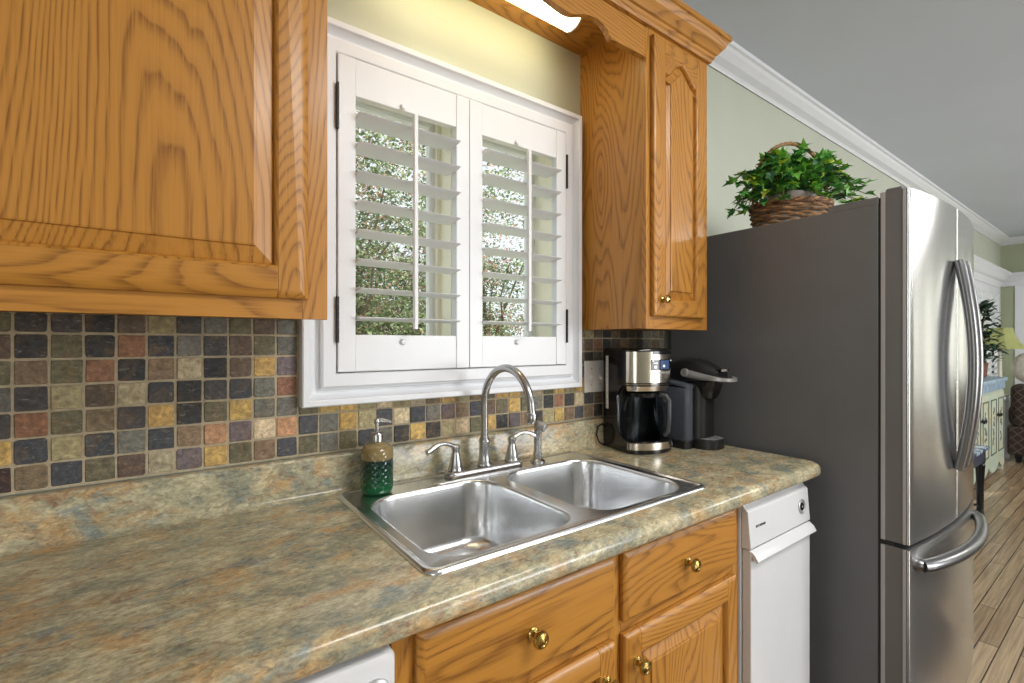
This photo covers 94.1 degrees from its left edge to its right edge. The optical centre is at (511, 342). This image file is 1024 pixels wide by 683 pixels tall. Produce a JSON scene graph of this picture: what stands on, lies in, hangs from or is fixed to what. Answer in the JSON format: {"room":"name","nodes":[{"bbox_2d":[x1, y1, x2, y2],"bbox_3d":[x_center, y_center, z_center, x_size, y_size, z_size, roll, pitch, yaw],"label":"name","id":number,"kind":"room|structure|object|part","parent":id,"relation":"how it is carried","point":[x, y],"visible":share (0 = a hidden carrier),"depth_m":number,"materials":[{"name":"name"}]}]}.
{"room":"kitchen","nodes":[
{"label":"kitchen","id":0,"kind":"room"},
{"bbox_2d":[0,0,1000,496],"bbox_3d":[1.915,-0.065,3.133,12.400,2.743,0.167,0,0,-36],"label":"wall","id":1,"kind":"structure","parent":0,"point":[465,35],"depth_m":1.73,"materials":[{"name":"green paint"}]},
{"bbox_2d":[0,0,326,319],"bbox_3d":[-0.903,-0.570,0.730,1.131,1.046,0.360,0,0,-36],"label":"upper cabinet","id":2,"kind":"object","parent":1,"relation":"attached to","point":[158,157],"visible":1,"depth_m":0.79,"materials":[{"name":"brown wood"}]},
{"bbox_3d":[-0.628,-0.556,0.757,0.473,0.839,0.013,0,0,-36],"label":"panel","id":3,"kind":"part","parent":2,"relation":"part of","materials":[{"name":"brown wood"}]},
{"bbox_2d":[469,0,645,58],"bbox_3d":[-0.058,-1.020,1.386,1.009,0.170,0.305,0,0,-36],"label":"window valance","id":4,"kind":"object","parent":2,"relation":"attached to","point":[601,20],"visible":0.92,"depth_m":1.54,"materials":[{"name":"brown wood"}]},
{"bbox_2d":[507,0,581,32],"bbox_3d":[-0.063,-1.065,1.388,0.665,0.052,0.100,0,0,-36],"label":"fluorescent light","id":5,"kind":"object","parent":4,"relation":"attached to","point":[538,8],"visible":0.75,"depth_m":1.51,"materials":[{"name":"white paint"}]},
{"bbox_2d":[0,312,663,495],"bbox_3d":[-0.413,0.112,1.309,2.688,0.354,0.009,0,0,-36],"label":"tile backsplash","id":6,"kind":"structure","parent":1,"relation":"attached to","point":[85,399],"depth_m":1.06,"materials":[{"name":"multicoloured tile"}]},
{"bbox_2d":[584,360,603,392],"bbox_3d":[0.325,0.129,1.833,0.116,0.121,0.020,0,0,-36],"label":"switch plate","id":7,"kind":"object","parent":6,"relation":"attached to","point":[593,370],"visible":0.88,"depth_m":1.83,"materials":[{"name":"metal"}]},
{"bbox_2d":[299,16,581,407],"bbox_3d":[-0.190,-0.339,1.556,0.973,1.003,0.203,0,0,-36],"label":"window","id":8,"kind":"structure","parent":1,"relation":"in","point":[320,385],"depth_m":1.50,"materials":[{"name":"white paint"}]},
{"bbox_3d":[-0.391,-0.338,1.489,0.337,0.796,0.030,0,0,-36],"label":"sash","id":9,"kind":"part","parent":8,"relation":"part of","materials":[{"name":"white plastic"}]},
{"bbox_2d":[336,53,468,371],"bbox_3d":[-0.297,-0.339,1.355,0.403,0.829,0.104,0,0,-36],"label":"plantation shutter","id":10,"kind":"object","parent":8,"relation":"attached to","point":[356,80],"visible":0.98,"depth_m":1.32,"materials":[{"name":"white paint"}]},
{"bbox_3d":[-0.300,0.027,1.364,0.306,0.098,0.026,0,0,-36],"label":"rail","id":11,"kind":"part","parent":10,"relation":"part of","materials":[{"name":"white paint"}]},
{"bbox_3d":[-0.300,-0.704,1.364,0.306,0.098,0.026,0,0,-36],"label":"rail","id":12,"kind":"part","parent":10,"relation":"part of","materials":[{"name":"white paint"}]},
{"bbox_3d":[-0.267,-0.335,1.320,0.012,0.593,0.013,0,0,-36],"label":"tilt rod","id":13,"kind":"part","parent":10,"relation":"part of","materials":[{"name":"white paint"}]},
{"bbox_3d":[-0.062,-0.338,1.731,0.347,0.796,0.030,0,0,-36],"label":"sash","id":14,"kind":"part","parent":8,"relation":"part of","materials":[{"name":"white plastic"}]},
{"bbox_2d":[469,100,567,367],"bbox_3d":[0.031,-0.339,1.597,0.409,0.829,0.104,0,0,-36],"label":"plantation shutter","id":15,"kind":"object","parent":8,"relation":"attached to","point":[487,123],"visible":0.98,"depth_m":1.57,"materials":[{"name":"white paint"}]},
{"bbox_3d":[0.024,-0.704,1.603,0.310,0.098,0.026,0,0,-36],"label":"rail","id":16,"kind":"part","parent":15,"relation":"part of","materials":[{"name":"white paint"}]},
{"bbox_3d":[0.024,0.027,1.603,0.310,0.098,0.026,0,0,-36],"label":"rail","id":17,"kind":"part","parent":15,"relation":"part of","materials":[{"name":"white paint"}]},
{"bbox_3d":[0.056,-0.335,1.559,0.012,0.593,0.013,0,0,-36],"label":"tilt rod","id":18,"kind":"part","parent":15,"relation":"part of","materials":[{"name":"white paint"}]},
{"bbox_2d":[580,27,706,330],"bbox_3d":[0.506,-0.570,1.772,0.356,1.046,0.353,0,0,-36],"label":"upper cabinet","id":19,"kind":"object","parent":1,"relation":"attached to","point":[644,121],"visible":0.94,"depth_m":1.65,"materials":[{"name":"brown wood"}]},
{"bbox_3d":[0.509,-0.145,1.572,0.028,0.028,0.027,0,0,-36],"label":"knob","id":20,"kind":"part","parent":19,"relation":"part of","materials":[{"name":"gold metal"}]},
{"bbox_3d":[0.577,-0.570,1.675,0.356,1.046,0.018,0,0,-36],"label":"frame","id":21,"kind":"part","parent":19,"relation":"part of","materials":[{"name":"brown wood"}]},
{"bbox_3d":[0.583,-0.553,1.655,0.298,0.928,0.019,0,0,-36],"label":"door","id":22,"kind":"part","parent":19,"relation":"part of","materials":[{"name":"brown wood"}]},
{"bbox_3d":[0.585,-0.553,1.653,0.194,0.824,0.013,0,0,-36],"label":"panel","id":23,"kind":"part","parent":19,"relation":"part of","materials":[{"name":"brown wood"}]},
{"bbox_3d":[0.585,-0.553,1.653,0.188,0.818,0.014,0,0,-36],"label":"molding","id":24,"kind":"part","parent":19,"relation":"part of","materials":[{"name":"brown wood"}]},
{"bbox_2d":[604,0,731,64],"bbox_3d":[-0.326,-1.084,1.149,2.559,0.092,0.369,0,0,-36],"label":"crown molding","id":25,"kind":"structure","parent":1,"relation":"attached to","point":[676,21],"depth_m":1.61,"materials":[{"name":"brown wood"}]},
{"bbox_2d":[708,40,1009,245],"bbox_3d":[1.996,-1.393,3.024,12.000,0.086,0.104,0,0,-36],"label":"trim","id":26,"kind":"structure","parent":1,"relation":"attached to","point":[736,63],"depth_m":2.98,"materials":[{"name":"white paint"}]},
{"bbox_2d":[974,255,1011,371],"bbox_3d":[5.827,-0.003,5.933,2.380,1.900,0.287,0,0,-36],"label":"window","id":27,"kind":"structure","parent":1,"relation":"in","point":[985,271],"depth_m":5.91,"materials":[{"name":"white paint"}]},
{"bbox_2d":[974,280,982,322],"bbox_3d":[5.644,0.052,5.764,0.469,1.610,0.087,0,0,-36],"label":"plantation shutter","id":28,"kind":"object","parent":27,"relation":"attached to","point":[978,284],"visible":0.1,"depth_m":5.79,"materials":[{"name":"white paint"}]},
{"bbox_3d":[5.635,-0.708,5.776,0.375,0.090,0.024,0,0,-36],"label":"rail","id":29,"kind":"part","parent":28,"relation":"part of","materials":[{"name":"white paint"}]},
{"bbox_2d":[982,282,991,375],"bbox_3d":[6.026,0.052,6.046,0.469,1.610,0.087,0,0,-36],"label":"plantation shutter","id":30,"kind":"object","parent":27,"relation":"attached to","point":[987,294],"visible":0.15,"depth_m":6.03,"materials":[{"name":"white paint"}]},
{"bbox_3d":[6.017,-0.708,6.058,0.375,0.090,0.024,0,0,-36],"label":"rail","id":31,"kind":"part","parent":30,"relation":"part of","materials":[{"name":"white paint"}]},
{"bbox_3d":[6.049,0.052,6.015,0.012,1.370,0.011,0,0,-36],"label":"tilt rod","id":32,"kind":"part","parent":30,"relation":"part of","materials":[{"name":"white paint"}]},
{"bbox_3d":[5.787,0.052,5.970,2.080,1.790,0.182,0,0,-36],"label":"casing","id":33,"kind":"part","parent":27,"relation":"part of","materials":[{"name":"white paint"}]},
{"bbox_3d":[5.875,-0.866,5.868,2.380,0.175,0.125,0,0,-36],"label":"cornice","id":34,"kind":"part","parent":27,"relation":"part of","materials":[{"name":"white paint"}]},
{"bbox_2d":[990,285,998,375],"bbox_3d":[6.409,0.052,6.327,0.469,1.610,0.087,0,0,-36],"label":"plantation shutter","id":35,"kind":"object","parent":27,"relation":"attached to","point":[994,290],"visible":0.31,"depth_m":6.39,"materials":[{"name":"white paint"}]},
{"bbox_3d":[6.400,-0.708,6.340,0.375,0.090,0.024,0,0,-36],"label":"rail","id":36,"kind":"part","parent":35,"relation":"part of","materials":[{"name":"white paint"}]},
{"bbox_2d":[681,0,1023,236],"bbox_3d":[3.630,-1.496,0.805,12.400,0.120,6.000,0,0,-36],"label":"ceiling","id":37,"kind":"structure","parent":0,"point":[938,85],"depth_m":2.53,"materials":[{"name":"paint"}]},
{"bbox_2d":[967,455,1023,682],"bbox_3d":[3.630,1.357,0.805,12.400,0.100,6.000,0,0,-36],"label":"floor","id":38,"kind":"structure","parent":0,"point":[998,657],"depth_m":2.59,"materials":[{"name":"brown wood"}]},
{"bbox_2d":[291,645,394,682],"bbox_3d":[-0.583,0.871,0.751,0.603,0.872,0.629,0,0,-36],"label":"dishwasher","id":39,"kind":"object","parent":38,"relation":"on","point":[378,665],"visible":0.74,"depth_m":0.67,"materials":[{"name":"white metal"}]},
{"bbox_3d":[-0.189,0.502,0.665,0.052,0.052,0.022,0,0,-36],"label":"dial knob","id":40,"kind":"part","parent":39,"relation":"part of","materials":[{"name":"silver metal"}]},
{"bbox_2d":[388,508,737,682],"bbox_3d":[0.068,0.871,1.244,1.015,0.872,0.628,0,0,-36],"label":"base cabinet","id":41,"kind":"object","parent":38,"relation":"on","point":[664,609],"visible":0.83,"depth_m":1.03,"materials":[{"name":"brown wood"}]},
{"bbox_2d":[0,417,820,682],"bbox_3d":[-0.517,0.362,0.827,3.349,0.143,0.645,0,0,-36],"label":"countertop","id":42,"kind":"structure","parent":41,"relation":"on","point":[256,572],"depth_m":0.86,"materials":[{"name":"stone"}]},
{"bbox_2d":[425,364,536,478],"bbox_3d":[-0.077,0.224,1.417,0.312,0.327,0.316,0,0,5],"label":"kitchen faucet","id":43,"kind":"object","parent":42,"relation":"on","point":[455,470],"visible":1,"depth_m":1.41,"materials":[{"name":"silver metal"}]},
{"bbox_3d":[-0.200,0.296,1.353,0.104,0.032,0.017,0,0,-44],"label":"lever","id":44,"kind":"part","parent":43,"relation":"part of","materials":[{"name":"silver metal"}]},
{"bbox_3d":[-0.164,0.332,1.386,0.045,0.077,0.045,0,0,-36],"label":"handle","id":45,"kind":"part","parent":43,"relation":"part of","materials":[{"name":"silver metal"}]},
{"bbox_3d":[-0.082,0.378,1.446,0.273,0.018,0.052,0,0,-36],"label":"deck plate","id":46,"kind":"part","parent":43,"relation":"part of","materials":[{"name":"silver metal"}]},
{"bbox_3d":[-0.083,0.326,1.445,0.045,0.088,0.045,0,0,-36],"label":"spout","id":47,"kind":"part","parent":43,"relation":"part of","materials":[{"name":"silver metal"}]},
{"bbox_3d":[-0.015,0.175,1.353,0.023,0.229,0.251,0,0,-36],"label":"spout","id":48,"kind":"part","parent":43,"relation":"part of","materials":[{"name":"silver metal"}]},
{"bbox_3d":[-0.001,0.332,1.506,0.045,0.077,0.045,0,0,-36],"label":"handle","id":49,"kind":"part","parent":43,"relation":"part of","materials":[{"name":"silver metal"}]},
{"bbox_3d":[0.042,0.296,1.531,0.104,0.032,0.017,0,0,-29],"label":"lever","id":50,"kind":"part","parent":43,"relation":"part of","materials":[{"name":"silver metal"}]},
{"bbox_2d":[338,451,704,574],"bbox_3d":[0.041,0.478,1.256,0.839,0.188,0.530,0,0,-36],"label":"sink","id":51,"kind":"object","parent":42,"relation":"in","point":[438,524],"visible":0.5,"depth_m":1.29,"materials":[{"name":"metal"}]},
{"bbox_2d":[360,418,393,495],"bbox_3d":[-0.351,0.291,1.238,0.084,0.190,0.084,0,0,-36],"label":"soap dispenser","id":52,"kind":"object","parent":51,"relation":"on","point":[376,474],"visible":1,"depth_m":1.21,"materials":[{"name":"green glass"}]},
{"bbox_2d":[360,442,393,495],"bbox_3d":[-0.351,0.319,1.238,0.084,0.136,0.084,0,0,-36],"label":"bottle","id":53,"kind":"object","parent":52,"relation":"on","point":[376,474],"depth_m":1.21,"materials":[{"name":"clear glass"}]},
{"bbox_2d":[530,420,547,463],"bbox_3d":[0.087,0.319,1.548,0.048,0.136,0.060,0,0,-36],"label":"sprayer","id":54,"kind":"object","parent":51,"relation":"on","point":[539,427],"visible":0.99,"depth_m":1.54,"materials":[{"name":"silver metal"}]},
{"bbox_2d":[596,348,671,454],"bbox_3d":[0.457,0.206,1.764,0.229,0.374,0.212,0,0,-21],"label":"coffee maker","id":55,"kind":"object","parent":42,"relation":"on","point":[634,378],"visible":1,"depth_m":1.73,"materials":[{"name":"black plastic"}]},
{"bbox_3d":[0.353,0.349,1.821,0.077,0.087,0.015,0,0,-32],"label":"power cord","id":56,"kind":"part","parent":55,"relation":"part of","materials":[{"name":"black plastic"}]},
{"bbox_3d":[0.482,0.185,1.755,0.116,0.020,0.116,0,0,-21],"label":"carafe lid","id":57,"kind":"part","parent":55,"relation":"part of","materials":[{"name":"black plastic"}]},
{"bbox_3d":[0.484,0.350,1.750,0.142,0.006,0.142,0,0,-21],"label":"warming plate","id":58,"kind":"part","parent":55,"relation":"part of","materials":[{"name":"black plastic"}]},
{"bbox_3d":[0.538,0.078,1.705,0.108,0.038,0.012,0,0,-35],"label":"display panel","id":59,"kind":"part","parent":55,"relation":"part of","materials":[{"name":"blue plastic"}]},
{"bbox_3d":[0.550,0.258,1.706,0.041,0.156,0.019,0,0,36],"label":"carafe handle","id":60,"kind":"part","parent":55,"relation":"part of","materials":[{"name":"grey plastic"}]},
{"bbox_2d":[658,358,736,449],"bbox_3d":[0.692,0.226,1.826,0.186,0.335,0.310,0,0,-38],"label":"coffee brewer","id":61,"kind":"object","parent":42,"relation":"on","point":[695,383],"visible":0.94,"depth_m":1.77,"materials":[{"name":"black plastic"}]},
{"bbox_3d":[0.607,0.264,1.829,0.049,0.198,0.175,0,0,-38],"label":"water tank","id":62,"kind":"part","parent":61,"relation":"part of","materials":[{"name":"grey plastic"}]},
{"bbox_3d":[0.607,0.145,1.829,0.052,0.040,0.179,0,0,-38],"label":"tank lid","id":63,"kind":"part","parent":61,"relation":"part of","materials":[{"name":"grey plastic"}]},
{"bbox_3d":[0.608,0.378,1.830,0.047,0.030,0.171,0,0,-38],"label":"tank","id":64,"kind":"part","parent":61,"relation":"part of","materials":[{"name":"black plastic"}]},
{"bbox_3d":[0.694,0.108,1.857,0.116,0.099,0.262,0,0,-38],"label":"lid","id":65,"kind":"part","parent":61,"relation":"part of","materials":[{"name":"black plastic"}]},
{"bbox_2d":[692,435,724,449],"bbox_3d":[0.728,0.373,1.814,0.125,0.039,0.148,0,0,-36],"label":"drip tray","id":66,"kind":"object","parent":61,"relation":"on","point":[703,442],"depth_m":1.76,"materials":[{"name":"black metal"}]},
{"bbox_3d":[0.754,0.121,1.780,0.137,0.045,0.162,0,0,-38],"label":"lever","id":67,"kind":"part","parent":61,"relation":"part of","materials":[{"name":"silver metal"}]},
{"bbox_3d":[0.034,0.530,0.881,0.456,0.151,0.019,0,0,-36],"label":"drawer","id":68,"kind":"part","parent":41,"relation":"part of","materials":[{"name":"brown wood"}]},
{"bbox_3d":[0.048,0.532,0.859,0.033,0.033,0.032,0,0,-36],"label":"knob","id":69,"kind":"part","parent":41,"relation":"part of","materials":[{"name":"gold metal"}]},
{"bbox_3d":[0.034,0.910,0.881,0.456,0.554,0.019,0,0,-36],"label":"door","id":70,"kind":"part","parent":41,"relation":"part of","materials":[{"name":"brown wood"}]},
{"bbox_3d":[0.036,0.910,0.878,0.354,0.452,0.014,0,0,-36],"label":"molding","id":71,"kind":"part","parent":41,"relation":"part of","materials":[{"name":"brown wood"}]},
{"bbox_3d":[0.204,0.703,0.974,0.033,0.033,0.032,0,0,-36],"label":"knob","id":72,"kind":"part","parent":41,"relation":"part of","materials":[{"name":"gold metal"}]},
{"bbox_3d":[0.283,0.699,1.032,0.033,0.033,0.032,0,0,-36],"label":"knob","id":73,"kind":"part","parent":41,"relation":"part of","materials":[{"name":"gold metal"}]},
{"bbox_3d":[0.426,0.530,1.169,0.462,0.151,0.019,0,0,-36],"label":"drawer","id":74,"kind":"part","parent":41,"relation":"part of","materials":[{"name":"brown wood"}]},
{"bbox_3d":[0.426,0.910,1.169,0.462,0.554,0.019,0,0,-36],"label":"door","id":75,"kind":"part","parent":41,"relation":"part of","materials":[{"name":"brown wood"}]},
{"bbox_3d":[0.428,0.910,1.167,0.366,0.458,0.013,0,0,-36],"label":"panel","id":76,"kind":"part","parent":41,"relation":"part of","materials":[{"name":"brown wood"}]},
{"bbox_3d":[0.428,0.910,1.167,0.360,0.452,0.014,0,0,-36],"label":"molding","id":77,"kind":"part","parent":41,"relation":"part of","materials":[{"name":"brown wood"}]},
{"bbox_3d":[0.436,0.532,1.145,0.033,0.033,0.032,0,0,-36],"label":"knob","id":78,"kind":"part","parent":41,"relation":"part of","materials":[{"name":"gold metal"}]},
{"bbox_2d":[738,482,816,682],"bbox_3d":[0.636,0.876,1.656,0.382,0.861,0.618,0,0,-36],"label":"trash compactor","id":79,"kind":"object","parent":38,"relation":"on","point":[774,530],"visible":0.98,"depth_m":1.39,"materials":[{"name":"white metal"}]},
{"bbox_3d":[0.801,0.509,1.433,0.377,0.126,0.027,0,0,-36],"label":"control panel","id":80,"kind":"part","parent":79,"relation":"part of","materials":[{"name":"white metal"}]},
{"bbox_3d":[0.802,0.916,1.434,0.374,0.682,0.025,0,0,-36],"label":"drawer","id":81,"kind":"part","parent":79,"relation":"part of","materials":[{"name":"white metal"}]},
{"bbox_3d":[0.816,0.589,1.419,0.374,0.029,0.022,0,0,-36],"label":"handle","id":82,"kind":"part","parent":79,"relation":"part of","materials":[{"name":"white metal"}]},
{"bbox_2d":[671,186,988,682],"bbox_3d":[1.290,0.416,1.944,0.834,1.782,0.910,0,0,-36],"label":"refrigerator","id":83,"kind":"object","parent":38,"relation":"on","point":[850,336],"visible":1,"depth_m":1.55,"materials":[{"name":"grey metal"}]},
{"bbox_2d":[722,138,877,227],"bbox_3d":[1.163,-0.616,1.889,0.569,0.371,0.379,0,0,-19],"label":"potted plant","id":84,"kind":"object","parent":83,"relation":"on","point":[791,188],"visible":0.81,"depth_m":1.81,"materials":[{"name":"plant"}]},
{"bbox_3d":[1.106,-0.665,1.896,0.305,0.274,0.018,0,0,0],"label":"basket handle","id":85,"kind":"part","parent":84,"relation":"part of","materials":[{"name":"wicker"}]},
{"bbox_2d":[748,195,834,227],"bbox_3d":[1.107,-0.491,1.896,0.314,0.121,0.249,0,0,0],"label":"basket","id":86,"kind":"object","parent":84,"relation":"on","point":[771,210],"depth_m":1.80,"materials":[{"name":"wicker"}]},
{"bbox_3d":[1.134,0.926,1.455,0.003,0.622,0.010,0,0,-36],"label":"edge trim","id":87,"kind":"part","parent":83,"relation":"part of","materials":[{"name":"metal"}]},
{"bbox_3d":[1.134,0.070,1.455,0.003,1.059,0.010,0,0,-36],"label":"edge trim","id":88,"kind":"part","parent":83,"relation":"part of","materials":[{"name":"metal"}]},
{"bbox_3d":[1.165,0.926,1.414,0.003,0.622,0.007,0,0,-36],"label":"edge trim","id":89,"kind":"part","parent":83,"relation":"part of","materials":[{"name":"metal"}]},
{"bbox_3d":[1.165,0.070,1.414,0.003,1.059,0.007,0,0,-36],"label":"edge trim","id":90,"kind":"part","parent":83,"relation":"part of","materials":[{"name":"metal"}]},
{"bbox_3d":[1.325,0.070,1.544,0.412,1.059,0.097,0,0,-36],"label":"door","id":91,"kind":"part","parent":83,"relation":"part of","materials":[{"name":"metal"}]},
{"bbox_3d":[1.230,0.669,1.433,0.042,0.042,0.018,0,0,-36],"label":"handle mount","id":92,"kind":"part","parent":83,"relation":"part of","materials":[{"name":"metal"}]},
{"bbox_3d":[1.494,0.926,1.669,0.830,0.622,0.097,0,0,-36],"label":"freezer drawer","id":93,"kind":"part","parent":83,"relation":"part of","materials":[{"name":"metal"}]},
{"bbox_3d":[1.533,0.669,1.615,0.726,0.037,0.093,0,0,-36],"label":"handle","id":94,"kind":"part","parent":83,"relation":"part of","materials":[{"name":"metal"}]},
{"bbox_3d":[1.662,0.070,1.793,0.412,1.059,0.097,0,0,-36],"label":"door","id":95,"kind":"part","parent":83,"relation":"part of","materials":[{"name":"metal"}]},
{"bbox_3d":[1.512,0.073,1.587,0.028,0.709,0.064,0,0,-36],"label":"handle","id":96,"kind":"part","parent":83,"relation":"part of","materials":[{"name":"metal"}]},
{"bbox_3d":[1.566,0.073,1.627,0.028,0.709,0.064,0,0,-36],"label":"handle","id":97,"kind":"part","parent":83,"relation":"part of","materials":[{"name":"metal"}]},
{"bbox_2d":[974,444,989,514],"bbox_3d":[3.190,1.037,3.552,0.580,0.540,0.445,0,0,-36],"label":"accent table","id":98,"kind":"object","parent":38,"relation":"on","point":[979,450],"visible":0.16,"depth_m":3.53,"materials":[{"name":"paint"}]},
{"bbox_3d":[3.493,1.047,3.554,0.060,0.520,0.060,0,0,-36],"label":"leg","id":99,"kind":"part","parent":98,"relation":"part of","materials":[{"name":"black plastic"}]},
{"bbox_2d":[974,376,1007,483],"bbox_3d":[4.422,0.830,4.628,1.570,0.955,0.380,0,0,-36],"label":"sideboard","id":100,"kind":"object","parent":38,"relation":"on","point":[990,433],"visible":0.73,"depth_m":4.59,"materials":[{"name":"beige paint"}]},
{"bbox_3d":[4.085,0.812,4.193,0.340,0.650,0.014,0,0,-36],"label":"door","id":101,"kind":"part","parent":100,"relation":"part of","materials":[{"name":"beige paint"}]},
{"bbox_3d":[4.090,0.812,4.188,0.256,0.534,0.008,0,0,-36],"label":"panel molding","id":102,"kind":"part","parent":100,"relation":"part of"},
{"bbox_3d":[4.369,0.812,4.402,0.340,0.650,0.014,0,0,-36],"label":"door","id":103,"kind":"part","parent":100,"relation":"part of","materials":[{"name":"beige paint"}]},
{"bbox_2d":[984,412,986,445],"bbox_3d":[4.365,0.816,4.406,0.113,0.361,0.032,0,0,-36],"label":"flower painting","id":104,"kind":"object","parent":100,"relation":"attached to","point":[985,413],"depth_m":4.38},
{"bbox_3d":[4.373,0.812,4.396,0.256,0.534,0.008,0,0,-36],"label":"panel molding","id":105,"kind":"part","parent":100,"relation":"part of","materials":[{"name":"wood"}]},
{"bbox_3d":[4.653,0.812,4.611,0.340,0.650,0.014,0,0,-36],"label":"door","id":106,"kind":"part","parent":100,"relation":"part of","materials":[{"name":"beige paint"}]},
{"bbox_2d":[992,407,994,444],"bbox_3d":[4.650,0.804,4.615,0.114,0.370,0.032,0,0,-36],"label":"flower painting","id":107,"kind":"object","parent":100,"relation":"attached to","point":[993,408],"depth_m":4.60},
{"bbox_2d":[979,298,1008,377],"bbox_3d":[4.766,-0.050,4.846,0.513,0.801,0.423,0,0,-36],"label":"leafy plant","id":108,"kind":"object","parent":100,"relation":"on","point":[984,306],"visible":0.31,"depth_m":4.78,"materials":[{"name":"green plant"}]},
{"bbox_3d":[4.749,0.276,4.883,0.200,0.150,0.200,0,0,-36],"label":"pot","id":109,"kind":"part","parent":108,"relation":"part of","materials":[{"name":"brown ceramic"}]},
{"bbox_3d":[4.657,0.812,4.606,0.256,0.534,0.008,0,0,-36],"label":"panel molding","id":110,"kind":"part","parent":100,"relation":"part of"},
{"bbox_3d":[4.937,0.812,4.820,0.340,0.650,0.014,0,0,-36],"label":"door","id":111,"kind":"part","parent":100,"relation":"part of","materials":[{"name":"beige paint"}]},
{"bbox_3d":[4.941,0.812,4.815,0.256,0.534,0.008,0,0,-36],"label":"panel molding","id":112,"kind":"part","parent":100,"relation":"part of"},
{"bbox_2d":[1000,407,1001,440],"bbox_3d":[4.934,0.815,4.825,0.119,0.343,0.032,0,0,-36],"label":"flower painting","id":113,"kind":"object","parent":100,"relation":"attached to","point":[1000,407],"depth_m":4.82},
{"bbox_2d":[1004,395,1009,457],"bbox_3d":[5.458,0.952,5.405,0.400,0.710,0.226,0,0,-36],"label":"end table","id":114,"kind":"object","parent":38,"relation":"on","point":[1006,399],"visible":0.17,"depth_m":5.42,"materials":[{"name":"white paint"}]},
{"bbox_2d":[983,324,1023,396],"bbox_3d":[5.490,0.193,5.361,0.416,0.806,0.416,0,0,-36],"label":"table lamp","id":115,"kind":"object","parent":114,"relation":"on","point":[1011,341],"visible":0.53,"depth_m":5.26,"materials":[{"name":"fabric"}]},
{"bbox_3d":[5.490,-0.051,5.361,0.416,0.235,0.416,0,0,-36],"label":"lamp shade","id":116,"kind":"part","parent":115,"relation":"part of","materials":[{"name":"green fabric"}]},
{"bbox_2d":[1007,383,1023,462],"bbox_3d":[6.405,0.877,4.709,0.940,0.860,1.995,0,0,-36],"label":"sofa","id":117,"kind":"object","parent":38,"relation":"on","point":[1015,431],"visible":1,"depth_m":5.18,"materials":[{"name":"brown fabric"}]},
{"bbox_3d":[5.879,0.797,5.423,0.900,0.260,0.220,0,0,-36],"label":"arm","id":118,"kind":"part","parent":117,"relation":"part of","materials":[{"name":"brown fabric"}]},
{"bbox_3d":[6.124,0.687,4.501,0.240,0.480,1.955,0,0,-36],"label":"backrest","id":119,"kind":"part","parent":117,"relation":"part of","materials":[{"name":"brown fabric"}]},
{"bbox_2d":[1011,353,1023,381],"bbox_3d":[5.660,0.270,5.131,0.150,0.344,0.400,0,0,-36],"label":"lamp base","id":120,"kind":"object","parent":117,"relation":"on","point":[1017,367],"visible":1,"depth_m":5.21,"materials":[{"name":"ceramic"}]},
{"bbox_3d":[5.547,1.267,5.216,0.064,0.080,0.064,0,0,-36],"label":"leg","id":121,"kind":"part","parent":117,"relation":"part of","materials":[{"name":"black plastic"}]},
{"bbox_2d":[1001,243,1023,424],"bbox_3d":[8.519,-0.065,4.411,0.150,2.743,5.608,0,0,-36],"label":"wall","id":122,"kind":"structure","parent":0,"point":[1012,256],"depth_m":6.55,"materials":[{"name":"green paint"}]},
{"bbox_2d":[1002,236,1023,245],"bbox_3d":[8.417,-1.393,4.335,0.104,0.086,5.608,0,0,-36],"label":"trim","id":123,"kind":"structure","parent":122,"relation":"attached to","point":[1019,239],"depth_m":6.47,"materials":[{"name":"white paint"}]},
{"bbox_2d":[1003,272,1023,384],"bbox_3d":[8.319,0.007,4.574,0.271,2.600,5.108,0,0,-36],"label":"window","id":124,"kind":"structure","parent":122,"relation":"in","point":[1016,279],"depth_m":6.46,"materials":[{"name":"white paint"}]},
{"bbox_3d":[6.938,-0.866,6.326,0.125,0.175,0.648,0,0,-36],"label":"cornice","id":125,"kind":"part","parent":124,"relation":"part of","materials":[{"name":"white paint"}]},
{"bbox_3d":[8.383,0.007,4.536,0.120,2.600,4.970,0,0,-36],"label":"casing","id":126,"kind":"part","parent":124,"relation":"part of","materials":[{"name":"white paint"}]},
{"label":"outside","id":127,"kind":"structure","parent":0,"visible":0},
{"bbox_3d":[-8.781,1.857,20.353,50.000,0.100,39.400,0,0,-36],"label":"ground","id":128,"kind":"structure","parent":127,"visible":0},
{"bbox_2d":[356,224,425,334],"bbox_3d":[-3.837,-0.129,7.487,5.882,3.887,6.211,0,0,-36],"label":"tree","id":129,"kind":"object","parent":128,"relation":"on","point":[418,224],"visible":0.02,"depth_m":8.21,"materials":[{"name":"green plant"}]},
{"bbox_2d":[356,114,523,334],"bbox_3d":[-1.819,-0.650,4.274,3.688,4.923,3.691,0,0,37],"label":"tree","id":130,"kind":"object","parent":128,"relation":"on","point":[363,311],"visible":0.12,"depth_m":4.45,"materials":[{"name":"green plant"}]},
{"bbox_2d":[356,111,523,335],"bbox_3d":[-1.567,-0.940,6.093,4.126,5.502,3.892,0,0,11],"label":"tree","id":131,"kind":"object","parent":128,"relation":"on","point":[359,139],"visible":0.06,"depth_m":5.99,"materials":[{"name":"green plant"}]},
{"bbox_2d":[356,149,523,335],"bbox_3d":[-2.190,-0.962,10.483,7.082,5.548,6.490,0,0,-21],"label":"tree","id":132,"kind":"object","parent":128,"relation":"on","point":[424,175],"visible":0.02,"depth_m":10.35,"materials":[{"name":"green plant"}]},
{"bbox_2d":[366,121,523,335],"bbox_3d":[-0.367,-0.838,6.256,3.849,5.299,3.876,0,0,15],"label":"tree","id":133,"kind":"object","parent":128,"relation":"on","point":[486,328],"visible":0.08,"depth_m":6.29,"materials":[{"name":"green plant"}]},
{"bbox_2d":[384,306,523,335],"bbox_3d":[-2.845,0.350,14.216,12.705,2.938,12.987,0,0,-16],"label":"hedge","id":134,"kind":"object","parent":128,"relation":"on","point":[518,320],"visible":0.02,"depth_m":12.99,"materials":[{"name":"green plant"}]}
]}

